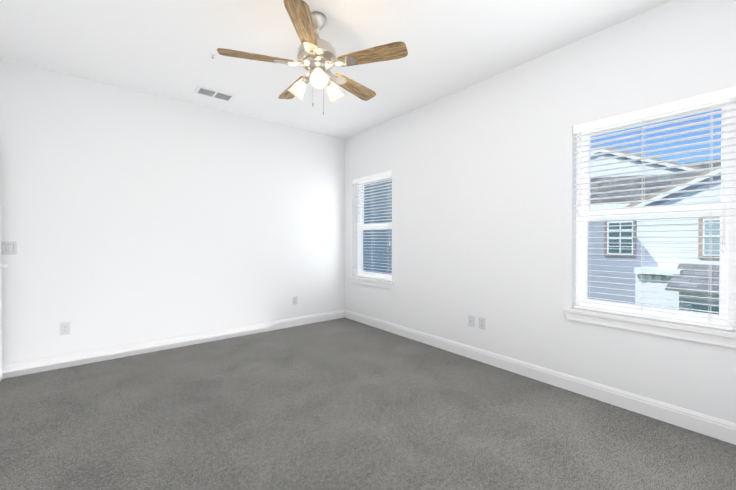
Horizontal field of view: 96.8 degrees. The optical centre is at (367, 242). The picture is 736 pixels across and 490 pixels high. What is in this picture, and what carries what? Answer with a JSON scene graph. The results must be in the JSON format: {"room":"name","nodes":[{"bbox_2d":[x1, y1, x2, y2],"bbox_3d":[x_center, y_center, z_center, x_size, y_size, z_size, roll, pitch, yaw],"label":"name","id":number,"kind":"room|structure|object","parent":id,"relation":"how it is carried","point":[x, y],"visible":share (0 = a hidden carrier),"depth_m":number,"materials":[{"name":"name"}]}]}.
{"room":"empty bedroom","nodes":[
{"label":"empty bedroom","id":0,"kind":"room"},
{"bbox_2d":[0,59,344,364],"bbox_3d":[-1.884,-0.217,4.052,4.134,2.800,0.200,0,1,-39],"label":"wall","id":1,"kind":"structure","parent":0,"point":[129,216],"depth_m":3.54,"materials":[{"name":"white paint"}]},
{"bbox_2d":[1,242,16,254],"bbox_3d":[-3.183,0.048,2.881,0.116,0.115,0.012,0,1,-39],"label":"light switch","id":2,"kind":"object","parent":1,"relation":"attached to","point":[8,248],"visible":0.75,"depth_m":2.89,"materials":[{"name":"white plastic"}]},
{"bbox_2d":[60,322,69,335],"bbox_3d":[-2.894,0.823,3.121,0.070,0.115,0.008,0,1,-39],"label":"electrical outlet","id":3,"kind":"object","parent":1,"relation":"attached to","point":[64,328],"visible":1,"depth_m":3.12,"materials":[{"name":"white plastic"}]},
{"bbox_2d":[2,310,344,378],"bbox_3d":[-1.817,1.123,3.980,3.734,0.122,0.014,0,1,-39],"label":"baseboard","id":4,"kind":"structure","parent":1,"relation":"attached to","point":[15,369],"depth_m":3.54,"materials":[{"name":"white wood"}]},
{"bbox_2d":[293,296,297,304],"bbox_3d":[-1.026,0.817,4.613,0.070,0.115,0.008,0,1,-39],"label":"electrical outlet","id":5,"kind":"object","parent":1,"relation":"attached to","point":[295,300],"visible":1,"depth_m":4.61,"materials":[{"name":"white plastic"}]},
{"bbox_2d":[0,0,671,138],"bbox_3d":[-0.301,-1.660,2.059,4.134,0.120,5.271,0,1,-39],"label":"ceiling","id":6,"kind":"structure","parent":0,"point":[163,48],"depth_m":2.63,"materials":[{"name":"white paint"}]},
{"bbox_2d":[208,52,216,58],"bbox_3d":[-1.322,-1.588,2.784,0.068,0.034,0.068,0,1,-39],"label":"detector","id":7,"kind":"object","parent":6,"relation":"attached to","point":[213,54],"visible":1,"depth_m":2.77,"materials":[{"name":"white plastic"}]},
{"bbox_2d":[194,86,234,101],"bbox_3d":[-1.660,-1.605,3.540,0.360,0.014,0.200,0,1,-39],"label":"ceiling vent","id":8,"kind":"object","parent":6,"relation":"in","point":[212,93],"visible":1,"depth_m":3.52,"materials":[{"name":"white metal"}]},
{"bbox_2d":[217,0,407,114],"bbox_3d":[-0.378,-1.252,2.367,1.257,0.700,1.224,0,1,-39],"label":"fan","id":9,"kind":"object","parent":6,"relation":"hanging from","point":[318,60],"visible":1,"depth_m":2.23,"materials":[{"name":"brown wood"}]},
{"bbox_2d":[0,318,735,489],"bbox_3d":[-0.301,1.260,2.084,4.134,0.120,5.271,0,1,-39],"label":"floor","id":10,"kind":"structure","parent":0,"point":[342,404],"depth_m":2.12,"materials":[{"name":"carpet"}]},
{"bbox_2d":[0,172,7,381],"bbox_3d":[-2.902,0.171,2.505,0.098,2.028,0.830,0,1,-39],"label":"door","id":11,"kind":"structure","parent":10,"relation":"on","point":[4,265],"depth_m":2.80,"materials":[{"name":"white wood"}]},
{"bbox_2d":[345,0,735,423],"bbox_3d":[1.235,-0.210,3.299,0.200,2.800,4.871,0,1,-39],"label":"wall","id":12,"kind":"structure","parent":0,"point":[484,192],"depth_m":2.89,"materials":[{"name":"white paint"}]},
{"bbox_2d":[349,276,393,288],"bbox_3d":[0.061,0.559,4.664,0.128,0.092,0.970,0,1,-39],"label":"window sill","id":13,"kind":"structure","parent":12,"relation":"attached to","point":[374,282],"depth_m":4.57,"materials":[{"name":"white wood"}]},
{"bbox_2d":[359,176,391,278],"bbox_3d":[0.142,-0.207,4.723,0.091,1.500,0.880,0,1,-39],"label":"window","id":14,"kind":"structure","parent":12,"relation":"in","point":[385,226],"depth_m":4.89,"materials":[{"name":"white plastic"}]},
{"bbox_2d":[353,170,391,280],"bbox_3d":[0.064,-0.224,4.660,0.072,1.463,0.868,0,1,-39],"label":"window blind","id":15,"kind":"object","parent":14,"relation":"attached to","point":[373,177],"visible":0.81,"depth_m":4.65,"materials":[{"name":"white plastic"}]},
{"bbox_2d":[468,315,474,327],"bbox_3d":[1.059,0.807,3.354,0.016,0.115,0.070,0,1,-39],"label":"outlet","id":16,"kind":"object","parent":12,"relation":"attached to","point":[471,321],"visible":1,"depth_m":3.35,"materials":[{"name":"white plastic"}]},
{"bbox_2d":[479,317,484,329],"bbox_3d":[1.137,0.805,3.263,0.008,0.115,0.070,0,1,-39],"label":"electrical outlet","id":17,"kind":"object","parent":12,"relation":"attached to","point":[481,323],"visible":1,"depth_m":3.26,"materials":[{"name":"white plastic"}]},
{"bbox_2d":[345,310,735,444],"bbox_3d":[1.152,1.129,3.244,0.014,0.122,4.871,0,1,-39],"label":"baseboard","id":18,"kind":"structure","parent":12,"relation":"attached to","point":[716,428],"depth_m":2.57,"materials":[{"name":"white wood"}]},
{"bbox_2d":[564,308,735,348],"bbox_3d":[1.939,0.579,2.312,0.128,0.092,0.970,0,1,-39],"label":"window sill","id":19,"kind":"structure","parent":12,"relation":"attached to","point":[711,336],"depth_m":2.21,"materials":[{"name":"white wood"}]},
{"bbox_2d":[576,98,735,329],"bbox_3d":[2.021,-0.187,2.371,0.091,1.500,0.880,0,1,-39],"label":"window","id":20,"kind":"structure","parent":12,"relation":"in","point":[729,268],"depth_m":2.25,"materials":[{"name":"white plastic"}]},
{"bbox_2d":[573,86,735,330],"bbox_3d":[1.943,-0.204,2.308,0.072,1.463,0.868,0,1,-39],"label":"window blind","id":21,"kind":"object","parent":20,"relation":"attached to","point":[697,100],"visible":0.94,"depth_m":2.23,"materials":[{"name":"white plastic"}]},
{"label":"outside","id":22,"kind":"structure","parent":0,"visible":0},
{"bbox_3d":[1.531,4.398,14.050,100.000,0.200,100.000,0,1,-39],"label":"ground","id":23,"kind":"structure","parent":22,"visible":0},
{"bbox_2d":[363,146,720,314],"bbox_3d":[7.227,-1.879,23.160,13.660,12.200,26.793,0,1,-39],"label":"house","id":24,"kind":"structure","parent":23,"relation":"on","point":[632,254],"depth_m":12.37,"materials":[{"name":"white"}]}
]}

